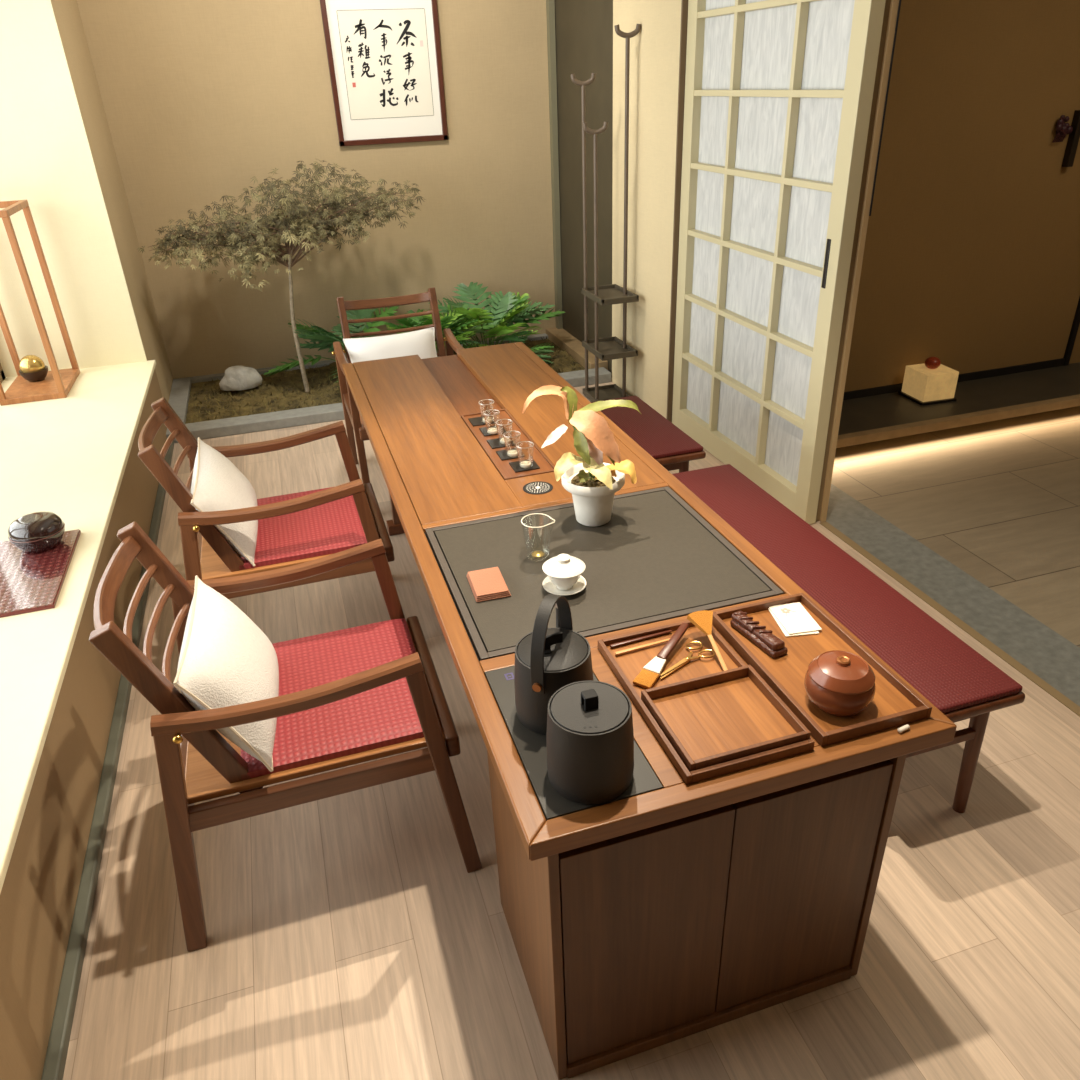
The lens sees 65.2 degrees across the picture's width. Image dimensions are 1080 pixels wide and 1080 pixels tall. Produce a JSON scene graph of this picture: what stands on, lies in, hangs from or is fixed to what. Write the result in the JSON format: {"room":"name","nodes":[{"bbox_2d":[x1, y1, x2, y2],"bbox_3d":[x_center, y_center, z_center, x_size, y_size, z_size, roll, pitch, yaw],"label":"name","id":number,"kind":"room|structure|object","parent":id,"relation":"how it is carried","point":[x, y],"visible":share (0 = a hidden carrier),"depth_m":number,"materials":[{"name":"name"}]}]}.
{"room":"tea room","nodes":[
{"label":"tea room","id":0,"kind":"room"},
{"bbox_2d":[0,369,166,1079],"bbox_3d":[-1.515,1.025,1.654,0.900,0.425,8.100,-11,30,-14],"label":"wall","id":1,"kind":"structure","parent":0,"point":[39,892],"depth_m":2.15,"materials":[{"name":"paint"}]},
{"bbox_2d":[0,360,155,893],"bbox_3d":[-1.498,0.823,1.552,0.875,0.025,8.100,-11,30,-14],"label":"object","id":2,"kind":"structure","parent":1,"relation":"on","point":[67,457],"depth_m":3.31,"materials":[{"name":"stone"}]},
{"bbox_2d":[0,200,79,405],"bbox_3d":[-2.756,-1.245,4.420,0.315,0.935,0.480,-11,30,-14],"label":"lantern","id":3,"kind":"object","parent":2,"relation":"on","point":[57,384],"visible":0.92,"depth_m":4.47,"materials":[{"name":"brown wood"}]},
{"bbox_2d":[19,355,47,381],"bbox_3d":[-2.794,-0.949,4.648,0.144,0.140,0.144,-11,30,-14],"label":"ball","id":4,"kind":"object","parent":3,"relation":"in","point":[33,368],"visible":1,"depth_m":4.61,"materials":[{"name":"brown metal"}]},
{"bbox_2d":[0,529,80,617],"bbox_3d":[-1.807,0.125,2.805,0.440,0.016,0.536,-11,30,-14],"label":"placemat","id":5,"kind":"object","parent":2,"relation":"on","point":[29,582],"visible":0.9,"depth_m":2.79,"materials":[{"name":"red fabric"}]},
{"bbox_2d":[8,511,64,552],"bbox_3d":[-1.757,-0.028,2.949,0.177,0.109,0.177,-11,30,-14],"label":"bowl","id":6,"kind":"object","parent":5,"relation":"on","point":[42,531],"visible":1,"depth_m":2.90,"materials":[{"name":"black ceramic"}]},
{"bbox_2d":[41,440,173,1079],"bbox_3d":[-1.025,1.169,1.758,0.035,0.035,7.850,-11,30,-14],"label":"baseboard","id":7,"kind":"structure","parent":1,"relation":"attached to","point":[57,1050],"depth_m":2.26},
{"bbox_2d":[51,0,172,401],"bbox_3d":[-2.950,-2.276,4.740,0.870,3.350,0.920,-11,30,-14],"label":"wall","id":8,"kind":"structure","parent":0,"point":[66,12],"depth_m":4.96,"materials":[{"name":"paint"}]},
{"bbox_2d":[76,0,555,378],"bbox_3d":[-1.735,-2.773,5.548,3.760,3.350,0.150,-11,30,-14],"label":"wall","id":9,"kind":"structure","parent":0,"point":[201,99],"depth_m":5.72,"materials":[{"name":"paint"}]},
{"bbox_2d":[320,0,447,146],"bbox_3d":[-1.011,-3.196,5.472,0.737,1.130,0.034,-11,30,-14],"label":"calligraphy","id":10,"kind":"object","parent":9,"relation":"attached to","point":[384,56],"visible":1,"depth_m":5.54,"materials":[{"name":"white paper"}]},
{"bbox_2d":[63,378,1079,1079],"bbox_3d":[-0.262,0.698,2.655,3.900,0.060,9.320,-11,30,-14],"label":"floor","id":11,"kind":"structure","parent":0,"point":[351,936],"depth_m":2.09,"materials":[{"name":"brown wood"}]},
{"bbox_2d":[138,397,394,598],"bbox_3d":[-0.934,-0.044,3.050,0.761,0.915,0.647,-11,30,-14],"label":"armchair","id":12,"kind":"object","parent":11,"relation":"on","point":[300,527],"visible":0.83,"depth_m":2.88,"materials":[{"name":"brown wood"}]},
{"bbox_2d":[190,437,257,566],"bbox_3d":[-1.084,-0.139,2.909,0.199,0.312,0.509,-7,29,-9],"label":"cushion","id":13,"kind":"object","parent":12,"relation":"on","point":[218,484],"visible":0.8,"depth_m":2.80,"materials":[{"name":"fabric"}]},
{"bbox_2d":[89,522,481,950],"bbox_3d":[-0.625,0.411,2.196,0.761,0.915,0.647,-11,30,-14],"label":"armchair","id":14,"kind":"object","parent":11,"relation":"on","point":[359,694],"visible":0.89,"depth_m":2.01,"materials":[{"name":"brown wood"}]},
{"bbox_2d":[173,575,278,771],"bbox_3d":[-0.748,0.310,2.047,0.202,0.298,0.479,-7,29,-9],"label":"cushion","id":15,"kind":"object","parent":14,"relation":"on","point":[225,659],"visible":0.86,"depth_m":1.93,"materials":[{"name":"fabric"}]},
{"bbox_2d":[166,327,610,442],"bbox_3d":[-1.046,-1.139,5.883,2.918,0.113,1.170,-11,30,-14],"label":"planting bed","id":16,"kind":"object","parent":11,"relation":"on","point":[208,411],"visible":0.35,"depth_m":5.66,"materials":[{"name":"stone"}]},
{"bbox_2d":[219,365,261,390],"bbox_3d":[-2.034,-1.109,5.719,0.282,0.145,0.180,-11,30,-14],"label":"rock","id":17,"kind":"object","parent":16,"relation":"on","point":[239,377],"visible":1,"depth_m":5.67,"materials":[{"name":"white stone"}]},
{"bbox_2d":[138,160,425,391],"bbox_3d":[-1.576,-1.654,5.442,1.779,1.422,0.839,-5,29,-4],"label":"maple tree","id":18,"kind":"object","parent":16,"relation":"in","point":[259,243],"visible":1,"depth_m":5.19,"materials":[{"name":"green plant"}]},
{"bbox_2d":[264,306,436,381],"bbox_3d":[-1.244,-1.281,5.717,1.269,0.442,0.985,-11,30,-14],"label":"philodendron","id":19,"kind":"object","parent":16,"relation":"in","point":[325,338],"visible":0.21,"depth_m":5.84,"materials":[{"name":"green plant"}]},
{"bbox_2d":[384,302,495,352],"bbox_3d":[-0.814,-1.389,5.848,0.907,0.473,0.938,10,31,22],"label":"philodendron","id":20,"kind":"object","parent":16,"relation":"in","point":[450,321],"visible":0.23,"depth_m":5.76,"materials":[{"name":"green plant"}]},
{"bbox_2d":[418,282,565,347],"bbox_3d":[-0.419,-1.486,5.969,0.947,0.497,1.056,10,31,22],"label":"philodendron","id":21,"kind":"object","parent":16,"relation":"in","point":[510,309],"visible":0.56,"depth_m":6.03,"materials":[{"name":"green plant"}]},
{"bbox_2d":[464,335,553,363],"bbox_3d":[-0.178,-1.195,5.793,0.722,0.288,0.596,-11,30,-14],"label":"philodendron","id":22,"kind":"object","parent":16,"relation":"in","point":[536,349],"visible":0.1,"depth_m":5.81,"materials":[{"name":"green plant"}]},
{"bbox_2d":[332,287,464,483],"bbox_3d":[-0.672,-0.725,4.270,0.647,0.915,0.761,-11,30,-14],"label":"armchair","id":23,"kind":"object","parent":11,"relation":"on","point":[353,420],"visible":0.43,"depth_m":4.37,"materials":[{"name":"brown wood"}]},
{"bbox_2d":[343,327,436,363],"bbox_3d":[-0.740,-0.913,4.318,0.478,0.260,0.194,-12,30,-17],"label":"cushion","id":24,"kind":"object","parent":23,"relation":"on","point":[421,343],"visible":0.53,"depth_m":4.27,"materials":[{"name":"white fabric"}]},
{"bbox_2d":[570,24,640,401],"bbox_3d":[0.400,-1.805,4.944,0.334,2.074,0.375,-11,30,-14],"label":"rack","id":25,"kind":"object","parent":11,"relation":"on","point":[608,348],"visible":0.94,"depth_m":5.05,"materials":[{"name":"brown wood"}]},
{"bbox_2d":[582,384,629,401],"bbox_3d":[0.444,-0.920,5.424,0.232,0.034,0.360,-11,30,-14],"label":"tray","id":26,"kind":"object","parent":25,"relation":"on","point":[612,391],"depth_m":5.49,"materials":[{"name":"brown wood"}]},
{"bbox_2d":[581,284,638,305],"bbox_3d":[0.419,-1.488,5.112,0.232,0.034,0.360,-11,30,-14],"label":"tray","id":27,"kind":"object","parent":25,"relation":"on","point":[611,294],"depth_m":5.09,"materials":[{"name":"brown wood"}]},
{"bbox_2d":[582,336,637,360],"bbox_3d":[0.432,-1.198,5.271,0.232,0.034,0.360,-11,30,-14],"label":"tray","id":28,"kind":"object","parent":25,"relation":"on","point":[608,348],"depth_m":5.25,"materials":[{"name":"brown wood"}]},
{"bbox_2d":[591,396,705,472],"bbox_3d":[0.429,-0.340,3.977,0.380,0.436,0.745,-11,30,-14],"label":"bench","id":29,"kind":"object","parent":11,"relation":"on","point":[660,438],"visible":0.4,"depth_m":3.75,"materials":[{"name":"red fabric"}]},
{"bbox_2d":[343,342,956,1079],"bbox_3d":[-0.038,0.105,2.872,0.845,0.752,2.880,-11,30,-14],"label":"table","id":30,"kind":"object","parent":11,"relation":"on","point":[637,924],"visible":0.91,"depth_m":1.73,"materials":[{"name":"brown wood"}]},
{"bbox_2d":[461,409,554,479],"bbox_3d":[-0.119,-0.334,2.922,0.176,0.026,0.614,-11,30,-14],"label":"board","id":31,"kind":"object","parent":30,"relation":"on","point":[503,467],"visible":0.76,"depth_m":2.88,"materials":[{"name":"brown wood"}]},
{"bbox_2d":[468,416,494,426],"bbox_3d":[-0.214,-0.437,3.096,0.082,0.004,0.078,-11,30,-14],"label":"coaster","id":32,"kind":"object","parent":31,"relation":"on","point":[477,421],"visible":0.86,"depth_m":3.09,"materials":[{"name":"black stone"}]},
{"bbox_2d":[478,399,493,422],"bbox_3d":[-0.192,-0.465,3.063,0.058,0.075,0.058,-11,30,-14],"label":"tea glass","id":33,"kind":"object","parent":32,"relation":"on","point":[487,419],"visible":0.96,"depth_m":3.07,"materials":[{"name":"clear glass"}]},
{"bbox_2d":[479,425,506,435],"bbox_3d":[-0.168,-0.390,3.007,0.082,0.004,0.078,-11,30,-14],"label":"coaster","id":34,"kind":"object","parent":31,"relation":"on","point":[501,430],"visible":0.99,"depth_m":3.00,"materials":[{"name":"black stone"}]},
{"bbox_2d":[483,409,499,433],"bbox_3d":[-0.168,-0.413,2.966,0.058,0.075,0.058,-11,30,-14],"label":"tea glass","id":35,"kind":"object","parent":34,"relation":"on","point":[490,430],"visible":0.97,"depth_m":2.97,"materials":[{"name":"clear glass"}]},
{"bbox_2d":[487,437,514,448],"bbox_3d":[-0.135,-0.335,2.903,0.082,0.004,0.078,-11,30,-14],"label":"coaster","id":36,"kind":"object","parent":31,"relation":"on","point":[494,443],"visible":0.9,"depth_m":2.89,"materials":[{"name":"black stone"}]},
{"bbox_2d":[496,419,512,444],"bbox_3d":[-0.120,-0.368,2.879,0.058,0.075,0.058,-11,30,-14],"label":"tea glass","id":37,"kind":"object","parent":36,"relation":"on","point":[507,440],"visible":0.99,"depth_m":2.88,"materials":[{"name":"clear glass"}]},
{"bbox_2d":[496,448,525,460],"bbox_3d":[-0.098,-0.287,2.814,0.082,0.004,0.078,-11,30,-14],"label":"coaster","id":38,"kind":"object","parent":31,"relation":"on","point":[502,454],"visible":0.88,"depth_m":2.81,"materials":[{"name":"black stone"}]},
{"bbox_2d":[503,431,520,456],"bbox_3d":[-0.090,-0.315,2.780,0.058,0.075,0.058,-11,30,-14],"label":"tea glass","id":39,"kind":"object","parent":38,"relation":"on","point":[512,453],"visible":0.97,"depth_m":2.78,"materials":[{"name":"clear glass"}]},
{"bbox_2d":[509,459,539,472],"bbox_3d":[-0.051,-0.240,2.725,0.082,0.004,0.078,-11,30,-14],"label":"coaster","id":40,"kind":"object","parent":31,"relation":"on","point":[515,466],"visible":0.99,"depth_m":2.71,"materials":[{"name":"black stone"}]},
{"bbox_2d":[516,441,533,468],"bbox_3d":[-0.047,-0.270,2.696,0.058,0.075,0.058,-11,30,-14],"label":"tea glass","id":41,"kind":"object","parent":40,"relation":"on","point":[524,464],"visible":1,"depth_m":2.70,"materials":[{"name":"clear glass"}]},
{"bbox_2d":[485,666,662,820],"bbox_3d":[0.050,0.372,1.640,0.214,0.038,0.426,-11,30,-14],"label":"induction hob","id":42,"kind":"object","parent":30,"relation":"in","point":[531,747],"visible":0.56,"depth_m":1.54,"materials":[{"name":"black glass"}]},
{"bbox_2d":[514,594,592,734],"bbox_3d":[0.021,0.219,1.606,0.154,0.264,0.168,-18,32,-25],"label":"kettle","id":43,"kind":"object","parent":42,"relation":"on","point":[547,660],"visible":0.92,"depth_m":1.57,"materials":[{"name":"black metal"}]},
{"bbox_2d":[546,681,633,804],"bbox_3d":[0.087,0.340,1.466,0.154,0.182,0.154,-11,30,-14],"label":"lidded canister","id":44,"kind":"object","parent":42,"relation":"on","point":[590,734],"visible":1,"depth_m":1.42,"materials":[{"name":"black metal"}]},
{"bbox_2d":[425,486,783,661],"bbox_3d":[0.131,0.064,2.196,0.752,0.038,0.647,-11,30,-14],"label":"tray","id":45,"kind":"object","parent":30,"relation":"on","point":[656,559],"visible":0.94,"depth_m":2.15,"materials":[{"name":"black"}]},
{"bbox_2d":[467,567,510,601],"bbox_3d":[-0.128,0.106,2.079,0.086,0.018,0.128,-9,29,-12],"label":"cloth","id":46,"kind":"object","parent":45,"relation":"on","point":[489,583],"visible":1,"depth_m":2.06,"materials":[{"name":"orange fabric"}]},
{"bbox_2d":[521,513,554,560],"bbox_3d":[-0.007,-0.004,2.174,0.078,0.112,0.078,-19,33,-27],"label":"glass pitcher","id":47,"kind":"object","parent":45,"relation":"on","point":[537,554],"visible":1,"depth_m":2.18,"materials":[{"name":"clear glass"}]},
{"bbox_2d":[542,554,585,595],"bbox_3d":[0.058,0.079,2.039,0.107,0.091,0.107,-11,30,-14],"label":"bowl","id":48,"kind":"object","parent":45,"relation":"on","point":[563,572],"visible":1,"depth_m":2.02,"materials":[{"name":"white ceramic"}]},
{"bbox_2d":[522,385,640,526],"bbox_3d":[0.122,-0.213,2.256,0.267,0.390,0.210,-22,34,-32],"label":"leaf plant","id":49,"kind":"object","parent":45,"relation":"on","point":[592,483],"visible":1,"depth_m":2.22,"materials":[{"name":"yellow plant"}]},
{"bbox_2d":[598,620,814,784],"bbox_3d":[0.312,0.301,1.688,0.256,0.020,0.434,-11,30,-14],"label":"tray","id":50,"kind":"object","parent":30,"relation":"on","point":[627,666],"visible":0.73,"depth_m":1.76,"materials":[{"name":"brown wood"}]},
{"bbox_2d":[610,630,671,647],"bbox_3d":[0.222,0.216,1.847,0.148,0.006,0.009,-12,30,-16],"label":"pick","id":51,"kind":"object","parent":50,"relation":"in","point":[614,645],"visible":1,"depth_m":1.84,"materials":[{"name":"brown wood"}]},
{"bbox_2d":[615,638,669,655],"bbox_3d":[0.223,0.230,1.821,0.133,0.006,0.009,-12,30,-17],"label":"scoop","id":52,"kind":"object","parent":50,"relation":"in","point":[621,652],"visible":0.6,"depth_m":1.81,"materials":[{"name":"brown wood"}]},
{"bbox_2d":[633,623,688,688],"bbox_3d":[0.262,0.239,1.776,0.040,0.031,0.214,16,34,30],"label":"brush","id":53,"kind":"object","parent":50,"relation":"in","point":[651,671],"visible":0.94,"depth_m":1.75,"materials":[{"name":"orange wood"}]},
{"bbox_2d":[660,641,715,679],"bbox_3d":[0.295,0.248,1.778,0.148,0.010,0.068,-17,32,-24],"label":"scissors","id":54,"kind":"object","parent":50,"relation":"in","point":[685,660],"visible":1,"depth_m":1.77,"materials":[{"name":"gold metal"}]},
{"bbox_2d":[687,610,727,670],"bbox_3d":[0.372,0.213,1.793,0.061,0.053,0.162,-11,30,-14],"label":"brush","id":55,"kind":"object","parent":50,"relation":"in","point":[702,620],"visible":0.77,"depth_m":1.82,"materials":[{"name":"brown wood"}]},
{"bbox_2d":[641,665,810,771],"bbox_3d":[0.346,0.335,1.603,0.241,0.027,0.216,-11,30,-14],"label":"tray","id":56,"kind":"object","parent":50,"relation":"in","point":[727,715],"visible":0.99,"depth_m":1.61,"materials":[{"name":"brown wood"}]},
{"bbox_2d":[712,593,931,746],"bbox_3d":[0.564,0.251,1.755,0.238,0.025,0.434,-11,30,-14],"label":"tray","id":57,"kind":"object","parent":30,"relation":"on","point":[894,703],"visible":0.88,"depth_m":1.72,"materials":[{"name":"brown wood"}]},
{"bbox_2d":[730,611,787,657],"bbox_3d":[0.473,0.202,1.830,0.040,0.033,0.150,-16,31,-22],"label":"incense holder","id":58,"kind":"object","parent":57,"relation":"on","point":[764,639],"visible":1,"depth_m":1.81,"materials":[{"name":"brown wood"}]},
{"bbox_2d":[768,608,818,636],"bbox_3d":[0.567,0.181,1.891,0.076,0.003,0.112,-5,29,-4],"label":"paper card","id":59,"kind":"object","parent":57,"relation":"on","point":[782,628],"visible":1,"depth_m":1.85,"materials":[{"name":"beige paper"}]},
{"bbox_2d":[769,602,821,634],"bbox_3d":[0.572,0.175,1.894,0.076,0.003,0.112,-7,29,-8],"label":"paper card","id":60,"kind":"object","parent":59,"relation":"on","point":[793,617],"visible":1,"depth_m":1.89,"materials":[{"name":"beige paper"}]},
{"bbox_2d":[804,650,875,716],"bbox_3d":[0.577,0.271,1.621,0.129,0.105,0.129,-11,30,-14],"label":"jar","id":61,"kind":"object","parent":57,"relation":"on","point":[839,683],"visible":1,"depth_m":1.58,"materials":[{"name":"brown ceramic"}]},
{"bbox_2d":[897,724,909,732],"bbox_3d":[0.679,0.353,1.576,0.027,0.010,0.010,-16,32,-23],"label":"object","id":62,"kind":"object","parent":30,"relation":"on","point":[906,727],"visible":1,"depth_m":1.57,"materials":[{"name":"beige"}]},
{"bbox_2d":[672,464,1024,812],"bbox_3d":[0.843,0.254,2.864,0.385,0.436,1.550,-11,30,-14],"label":"bench","id":63,"kind":"object","parent":11,"relation":"on","point":[960,682],"visible":0.49,"depth_m":2.47,"materials":[{"name":"red fabric"}]},
{"bbox_2d":[820,521,1079,716],"bbox_3d":[2.144,1.167,1.542,0.035,0.004,5.570,-11,30,-14],"label":"trim","id":64,"kind":"structure","parent":11,"relation":"on","point":[1041,683],"depth_m":3.13,"materials":[{"name":"brown"}]},
{"bbox_2d":[826,484,1079,705],"bbox_3d":[2.086,0.871,2.153,0.262,0.061,6.900,-11,30,-14],"label":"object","id":65,"kind":"structure","parent":11,"relation":"on","point":[1053,658],"depth_m":3.30,"materials":[{"name":"stone"}]},
{"bbox_2d":[555,0,681,417],"bbox_3d":[0.462,-2.631,5.115,0.160,3.350,2.035,-11,30,-14],"label":"wall","id":66,"kind":"structure","parent":0,"point":[655,50],"depth_m":5.08,"materials":[{"name":"paint"}]},
{"bbox_2d":[546,0,562,328],"bbox_3d":[0.092,-3.060,5.927,0.040,3.350,0.060,-11,30,-14],"label":"trim","id":67,"kind":"structure","parent":66,"relation":"attached to","point":[550,4],"depth_m":6.07,"materials":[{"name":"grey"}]},
{"bbox_2d":[666,0,687,422],"bbox_3d":[0.714,-2.161,4.239,0.042,3.350,0.014,-11,30,-14],"label":"trim","id":68,"kind":"structure","parent":66,"relation":"attached to","point":[684,4],"depth_m":4.43,"materials":[{"name":"brown wood"}]},
{"bbox_2d":[831,406,1079,647],"bbox_3d":[3.895,0.534,2.625,3.538,0.060,6.900,-11,30,-14],"label":"floor","id":69,"kind":"structure","parent":0,"point":[998,500],"depth_m":4.05,"materials":[{"name":"tile"}]},
{"bbox_2d":[836,394,1079,447],"bbox_3d":[2.932,-0.774,4.822,3.820,0.051,0.052,-11,30,-14],"label":"trim","id":70,"kind":"structure","parent":69,"relation":"on","point":[873,435],"depth_m":4.63,"materials":[{"name":"wood"}]},
{"bbox_2d":[844,0,1079,391],"bbox_3d":[2.761,-2.416,4.543,3.900,3.350,0.140,-11,30,-14],"label":"wall","id":71,"kind":"structure","parent":0,"point":[971,261],"depth_m":4.61,"materials":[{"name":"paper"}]},
{"bbox_2d":[843,358,1064,399],"bbox_3d":[2.148,-0.910,5.034,2.440,0.045,0.015,-11,30,-14],"label":"baseboard","id":72,"kind":"structure","parent":71,"relation":"attached to","point":[893,388],"depth_m":5.17,"materials":[{"name":"black wood"}]},
{"bbox_2d":[838,362,1079,434],"bbox_3d":[2.855,-0.889,5.035,3.820,0.045,0.460,-11,30,-14],"label":"shelf","id":73,"kind":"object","parent":71,"relation":"attached to","point":[890,409],"depth_m":4.88,"materials":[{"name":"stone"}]},
{"bbox_2d":[898,363,958,405],"bbox_3d":[2.258,-0.910,4.892,0.224,0.172,0.224,-9,29,-11],"label":"box","id":74,"kind":"object","parent":73,"relation":"on","point":[922,385],"visible":0.92,"depth_m":4.82,"materials":[{"name":"beige wood"}]},
{"bbox_2d":[925,357,940,368],"bbox_3d":[2.249,-1.015,4.833,0.086,0.069,0.086,-11,30,-14],"label":"stone ball","id":75,"kind":"object","parent":74,"relation":"on","point":[931,362],"visible":1,"depth_m":4.81,"materials":[{"name":"red stone"}]},
{"bbox_2d":[1053,115,1072,142],"bbox_3d":[2.833,-2.226,4.561,0.117,0.135,0.042,-11,30,-14],"label":"flower","id":76,"kind":"object","parent":71,"relation":"hanging from","point":[1062,128],"visible":1,"depth_m":4.55,"materials":[{"name":"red plant"}]},
{"bbox_2d":[1062,110,1079,166],"bbox_3d":[2.917,-2.192,4.612,0.040,0.280,0.040,-11,30,-14],"label":"vase","id":77,"kind":"object","parent":71,"relation":"attached to","point":[1073,139],"visible":1,"depth_m":4.61,"materials":[{"name":"black"}]},
{"bbox_2d":[1063,297,1079,365],"bbox_3d":[3.288,-2.019,4.850,0.035,2.080,0.020,-11,30,-14],"label":"trim","id":78,"kind":"structure","parent":71,"relation":"attached to","point":[1075,325],"depth_m":5.25,"materials":[{"name":"black"}]},
{"bbox_3d":[1.786,-1.757,0.695,0.100,0.730,6.985,-11,30,-14],"label":"wall","id":79,"kind":"structure","parent":0,"visible":0},
{"bbox_2d":[672,0,885,523],"bbox_3d":[0.975,-1.522,3.831,0.064,2.596,1.400,-11,30,-14],"label":"door","id":80,"kind":"structure","parent":79,"relation":"in","point":[779,93],"depth_m":3.79,"materials":[{"name":"beige paint"}]},
{"bbox_2d":[816,0,890,520],"bbox_3d":[1.016,-1.536,3.853,0.029,2.596,1.395,-11,30,-14],"label":"door","id":81,"kind":"structure","parent":79,"relation":"in","point":[887,3],"depth_m":3.30,"materials":[{"name":"brown wood"}]},
{"bbox_2d":[820,0,898,521],"bbox_3d":[1.248,-1.235,3.287,0.024,2.596,0.058,-11,30,-14],"label":"trim","id":82,"kind":"structure","parent":79,"relation":"attached to","point":[893,10],"depth_m":3.30,"materials":[{"name":"brown wood"}]},
{"bbox_2d":[869,0,900,215],"bbox_3d":[1.246,-1.805,2.946,0.006,1.270,0.006,-11,30,-14],"label":"trim","id":83,"kind":"structure","parent":79,"relation":"attached to","point":[899,6],"depth_m":3.07,"materials":[{"name":"black wood"}]},
{"bbox_3d":[-1.580,-0.454,0.842,0.900,2.900,8.100,-11,30,-14],"label":"wall","id":84,"kind":"structure","parent":0,"visible":0},
{"bbox_2d":[0,363,5,382],"bbox_3d":[-2.483,-0.971,2.429,0.070,2.350,4.380,-11,30,-14],"label":"window","id":85,"kind":"structure","parent":84,"relation":"in","point":[2,376],"depth_m":4.79,"materials":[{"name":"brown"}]},
{"bbox_2d":[0,0,146,376],"bbox_3d":[-2.809,-2.046,4.360,0.868,2.400,0.009,-11,30,-14],"label":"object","id":86,"kind":"structure","parent":84,"relation":"attached to","point":[46,159],"depth_m":4.57,"materials":[{"name":"paint"}]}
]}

